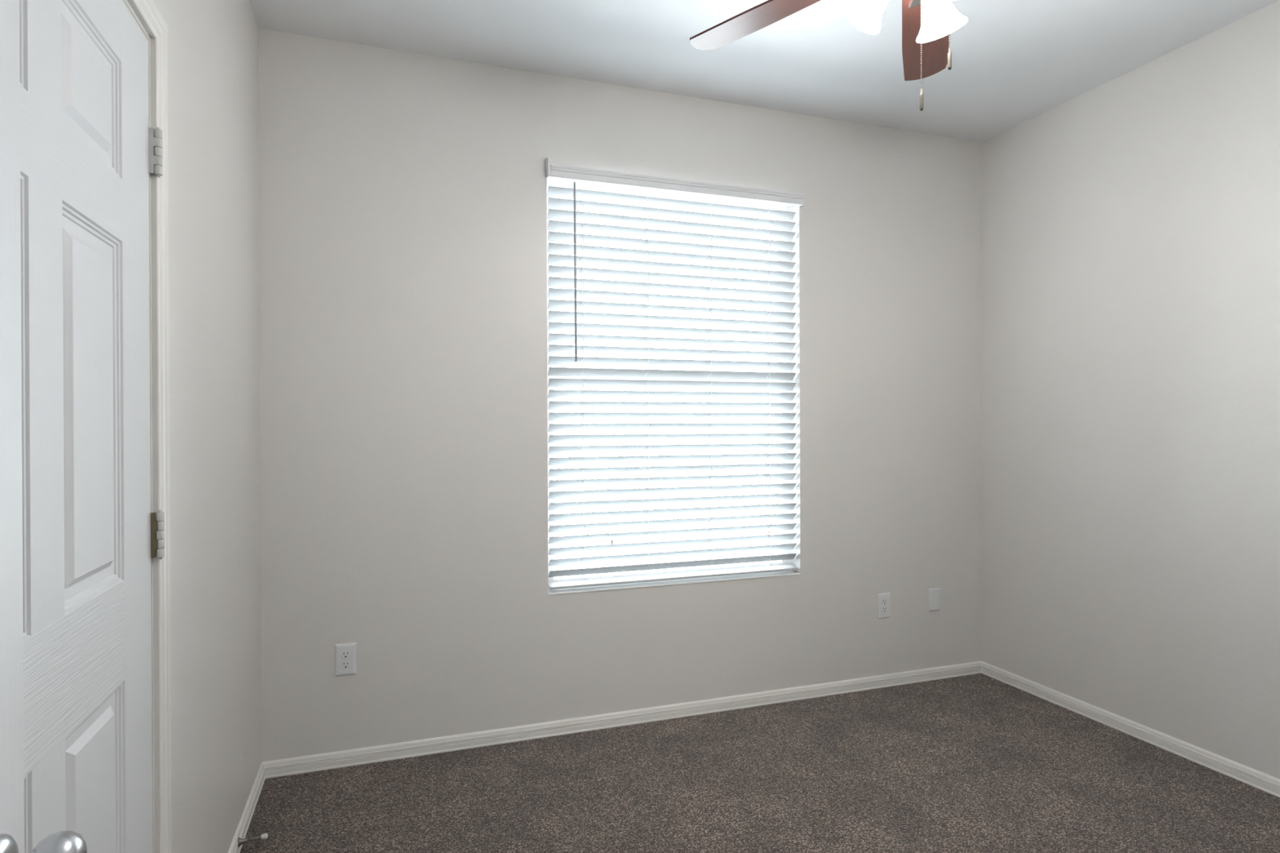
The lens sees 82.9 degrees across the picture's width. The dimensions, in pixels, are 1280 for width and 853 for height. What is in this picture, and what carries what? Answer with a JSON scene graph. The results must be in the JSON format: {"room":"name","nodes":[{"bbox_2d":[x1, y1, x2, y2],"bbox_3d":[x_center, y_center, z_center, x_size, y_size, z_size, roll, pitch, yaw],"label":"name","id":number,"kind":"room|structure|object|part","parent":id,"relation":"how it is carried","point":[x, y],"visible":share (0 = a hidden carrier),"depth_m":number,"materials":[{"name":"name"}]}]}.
{"room":"empty bedroom","nodes":[
{"label":"empty bedroom","id":0,"kind":"room"},
{"bbox_2d":[124,0,262,852],"bbox_3d":[-0.952,-0.081,1.216,0.122,2.740,3.295,0,0,-19],"label":"wall","id":1,"kind":"structure","parent":0,"point":[213,80],"depth_m":1.93,"materials":[{"name":"white paint"}]},
{"bbox_2d":[19,0,171,852],"bbox_3d":[-0.855,0.233,0.975,0.142,2.113,1.053,0,0,-19],"label":"door","id":2,"kind":"structure","parent":1,"relation":"in","point":[89,149],"depth_m":1.16,"materials":[{"name":"white paint"}]},
{"bbox_3d":[-0.801,0.233,0.993,0.017,2.113,1.053,0,0,-19],"label":"casing","id":3,"kind":"part","parent":2,"relation":"part of","materials":[{"name":"white paint"}]},
{"bbox_2d":[227,762,265,852],"bbox_3d":[-1.176,1.258,2.076,0.014,0.058,1.229,0,0,-19],"label":"baseboard","id":4,"kind":"structure","parent":1,"relation":"attached to","point":[244,823],"depth_m":2.35,"materials":[{"name":"white paint"}]},
{"bbox_2d":[237,833,267,847],"bbox_3d":[-1.172,1.253,2.196,0.079,0.027,0.027,0,0,-19],"label":"door stop","id":5,"kind":"object","parent":1,"relation":"attached to","point":[241,841],"visible":1,"depth_m":2.19,"materials":[{"name":"silver metal"}]},
{"bbox_3d":[-1.169,1.250,2.199,0.042,0.010,0.009,0,0,-19],"label":"rod","id":6,"kind":"part","parent":5,"relation":"part of","materials":[{"name":"silver metal"}]},
{"bbox_2d":[257,28,981,761],"bbox_3d":[0.162,-0.091,3.271,3.340,2.740,0.150,0,0,-19],"label":"wall","id":7,"kind":"structure","parent":0,"point":[402,195],"depth_m":2.95,"materials":[{"name":"white paint"}]},
{"bbox_2d":[335,642,356,676],"bbox_3d":[-1.114,0.882,2.744,0.074,0.120,0.007,0,0,-19],"label":"wall outlet","id":8,"kind":"object","parent":7,"relation":"attached to","point":[345,653],"visible":1,"depth_m":2.74,"materials":[{"name":"white plastic"}]},
{"bbox_2d":[341,661,350,668],"bbox_3d":[-1.113,0.902,2.741,0.034,0.028,0.002,0,0,-19],"label":"receptacle","id":9,"kind":"object","parent":8,"relation":"attached to","point":[344,664],"depth_m":2.74,"materials":[{"name":"white plastic"}]},
{"bbox_2d":[341,650,350,658],"bbox_3d":[-1.113,0.863,2.741,0.034,0.028,0.002,0,0,-19],"label":"receptacle","id":10,"kind":"object","parent":8,"relation":"attached to","point":[344,654],"depth_m":2.74,"materials":[{"name":"white plastic"}]},
{"bbox_2d":[262,661,981,778],"bbox_3d":[0.194,1.250,3.198,3.340,0.058,0.014,0,0,-19],"label":"baseboard","id":11,"kind":"structure","parent":7,"relation":"attached to","point":[315,762],"depth_m":3.06,"materials":[{"name":"white paint"}]},
{"bbox_2d":[546,180,799,595],"bbox_3d":[0.159,-0.194,3.267,1.199,1.779,0.152,0,0,-19],"label":"window","id":12,"kind":"structure","parent":7,"relation":"in","point":[549,183],"depth_m":3.27,"materials":[{"name":"white plastic"}]},
{"bbox_3d":[0.139,-0.626,3.319,1.157,0.873,0.024,0,0,-19],"label":"sash","id":13,"kind":"part","parent":12,"relation":"part of","materials":[{"name":"white plastic"}]},
{"bbox_3d":[0.151,0.225,3.295,1.157,0.900,0.024,0,0,-19],"label":"sash","id":14,"kind":"part","parent":12,"relation":"part of","materials":[{"name":"white plastic"}]},
{"bbox_3d":[0.172,0.694,3.240,1.198,0.004,0.088,0,0,-19],"label":"sill","id":15,"kind":"part","parent":12,"relation":"part of","materials":[{"name":"white"}]},
{"bbox_2d":[545,156,804,589],"bbox_3d":[0.179,-0.215,3.214,1.214,1.788,0.100,0,0,-19],"label":"window blind","id":16,"kind":"object","parent":12,"relation":"attached to","point":[574,175],"visible":0.98,"depth_m":3.21,"materials":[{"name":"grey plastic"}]},
{"bbox_3d":[-0.247,-0.186,3.088,0.010,1.710,0.042,0,0,-19],"label":"ladder cord","id":17,"kind":"part","parent":16,"relation":"part of","materials":[{"name":"white fabric"}]},
{"bbox_3d":[0.030,-0.188,3.184,0.010,1.710,0.042,0,0,-19],"label":"ladder cord","id":18,"kind":"part","parent":16,"relation":"part of","materials":[{"name":"white fabric"}]},
{"bbox_3d":[0.175,0.670,3.241,1.182,0.017,0.051,0,0,-19],"label":"rail","id":19,"kind":"part","parent":16,"relation":"part of","materials":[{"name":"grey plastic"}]},
{"bbox_3d":[0.316,-0.189,3.284,0.010,1.710,0.042,0,0,-19],"label":"ladder cord","id":20,"kind":"part","parent":16,"relation":"part of","materials":[{"name":"white fabric"}]},
{"bbox_3d":[0.598,-0.190,3.383,0.010,1.710,0.042,0,0,-19],"label":"ladder cord","id":21,"kind":"part","parent":16,"relation":"part of","materials":[{"name":"white fabric"}]},
{"bbox_3d":[0.151,0.225,3.295,1.113,0.856,0.004,0,0,-19],"label":"pane","id":22,"kind":"part","parent":12,"relation":"part of","materials":[{"name":"clear glass"}]},
{"bbox_2d":[877,592,890,618],"bbox_3d":[1.196,0.878,3.550,0.074,0.120,0.007,0,0,-19],"label":"wall outlet","id":23,"kind":"object","parent":7,"relation":"attached to","point":[883,599],"visible":1,"depth_m":3.55,"materials":[{"name":"white plastic"}]},
{"bbox_2d":[881,606,887,613],"bbox_3d":[1.197,0.897,3.548,0.034,0.028,0.002,0,0,-19],"label":"receptacle","id":24,"kind":"object","parent":23,"relation":"attached to","point":[884,609],"depth_m":3.55,"materials":[{"name":"white plastic"}]},
{"bbox_2d":[881,599,887,604],"bbox_3d":[1.197,0.858,3.548,0.034,0.028,0.002,0,0,-19],"label":"receptacle","id":25,"kind":"object","parent":23,"relation":"attached to","point":[884,602],"depth_m":3.55,"materials":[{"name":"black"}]},
{"bbox_2d":[928,587,939,611],"bbox_3d":[1.484,0.873,3.651,0.069,0.114,0.006,0,0,-19],"label":"blank cover plate","id":26,"kind":"object","parent":7,"relation":"attached to","point":[933,593],"visible":1,"depth_m":3.65,"materials":[{"name":"white plastic"}]},
{"bbox_2d":[240,673,1279,852],"bbox_3d":[0.944,1.343,1.097,3.610,0.120,4.775,0,0,-19],"label":"floor","id":27,"kind":"structure","parent":0,"point":[978,762],"depth_m":2.54,"materials":[{"name":"brown carpet"}]},
{"bbox_2d":[248,0,1279,142],"bbox_3d":[0.676,-1.508,1.782,3.640,0.100,3.295,0,0,-19],"label":"ceiling","id":28,"kind":"structure","parent":0,"point":[1014,62],"depth_m":2.77,"materials":[{"name":"white paint"}]},
{"bbox_2d":[689,0,968,111],"bbox_3d":[0.685,-1.114,1.724,1.300,0.687,1.282,0,0,-19],"label":"ceiling fan","id":29,"kind":"object","parent":28,"relation":"hanging from","point":[927,25],"visible":1,"depth_m":2.04,"materials":[{"name":"brown metal"}]},
{"bbox_3d":[0.364,-1.167,2.044,0.508,0.006,0.138,-3,8,40],"label":"blade","id":30,"kind":"part","parent":29,"relation":"part of","materials":[{"name":"brown wood"}]},
{"bbox_3d":[0.558,-1.048,1.802,0.131,0.138,0.119,0,0,-19],"label":"lamp shade","id":31,"kind":"part","parent":29,"relation":"part of","materials":[{"name":"white glass"}]},
{"bbox_3d":[0.586,-1.068,1.792,0.069,0.076,0.048,0,0,-7],"label":"bulb","id":32,"kind":"part","parent":29,"relation":"part of","materials":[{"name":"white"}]},
{"bbox_3d":[0.686,-0.945,1.767,0.003,0.270,0.003,0,0,-19],"label":"pull chain","id":33,"kind":"part","parent":29,"relation":"part of","materials":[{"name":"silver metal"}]},
{"bbox_3d":[0.852,-1.169,2.163,0.138,0.006,0.508,-11,-6,21],"label":"blade","id":34,"kind":"part","parent":29,"relation":"part of","materials":[{"name":"brown wood"}]},
{"bbox_3d":[0.765,-1.049,1.865,0.132,0.138,0.120,0,0,-19],"label":"lamp shade","id":35,"kind":"part","parent":29,"relation":"part of","materials":[{"name":"white glass"}]},
{"bbox_3d":[0.716,-1.048,1.637,0.118,0.138,0.131,0,0,21],"label":"lamp shade","id":36,"kind":"part","parent":29,"relation":"part of","materials":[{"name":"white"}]},
{"bbox_3d":[0.754,-1.007,1.766,0.003,0.193,0.003,0,0,-19],"label":"pull chain","id":37,"kind":"part","parent":29,"relation":"part of","materials":[{"name":"silver metal"}]},
{"bbox_2d":[980,0,1279,779],"bbox_3d":[2.328,-0.096,2.362,0.150,2.740,3.295,0,0,-19],"label":"wall","id":38,"kind":"structure","parent":0,"point":[1130,225],"depth_m":2.94,"materials":[{"name":"white paint"}]},
{"bbox_2d":[981,661,1279,797],"bbox_3d":[2.260,1.246,2.325,0.014,0.058,3.025,0,0,-19],"label":"baseboard","id":39,"kind":"structure","parent":38,"relation":"attached to","point":[1268,784],"depth_m":2.93,"materials":[{"name":"white paint"}]},
{"bbox_3d":[1.204,-0.086,0.288,3.340,2.740,0.120,0,0,-19],"label":"wall","id":40,"kind":"structure","parent":0,"visible":0},
{"bbox_2d":[0,0,87,852],"bbox_3d":[-0.018,0.233,0.404,1.042,2.111,0.903,0,0,-19],"label":"door","id":41,"kind":"structure","parent":40,"relation":"in","point":[11,667],"depth_m":0.66,"materials":[{"name":"white paint"}]},
{"bbox_3d":[-0.527,0.389,0.640,0.058,0.054,0.054,0,0,-19],"label":"knob","id":42,"kind":"part","parent":41,"relation":"part of","materials":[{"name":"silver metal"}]},
{"label":"outside","id":43,"kind":"structure","parent":0,"visible":0},
{"bbox_2d":[553,523,779,570],"bbox_3d":[0.782,1.617,9.915,7.000,0.120,2.200,0,0,-19],"label":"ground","id":44,"kind":"structure","parent":43,"point":[774,532],"depth_m":9.18,"materials":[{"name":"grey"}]},
{"bbox_2d":[553,431,682,544],"bbox_3d":[-0.380,0.814,9.399,1.875,1.505,1.492,0,0,-19],"label":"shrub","id":45,"kind":"object","parent":44,"relation":"on","point":[612,487],"visible":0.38,"depth_m":9.27,"materials":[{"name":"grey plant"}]},
{"bbox_3d":[-0.320,0.962,9.423,0.965,1.209,0.923,0,0,-19],"label":"stem","id":46,"kind":"part","parent":45,"relation":"part of","materials":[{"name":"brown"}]},
{"bbox_2d":[724,450,779,534],"bbox_3d":[1.841,0.926,10.287,1.296,1.259,1.038,0,0,-19],"label":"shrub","id":47,"kind":"object","parent":44,"relation":"on","point":[742,493],"visible":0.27,"depth_m":10.24,"materials":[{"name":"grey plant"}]},
{"bbox_3d":[1.851,1.052,10.287,0.667,1.007,0.638,0,0,-19],"label":"stem","id":48,"kind":"part","parent":47,"relation":"part of","materials":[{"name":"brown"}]}
]}

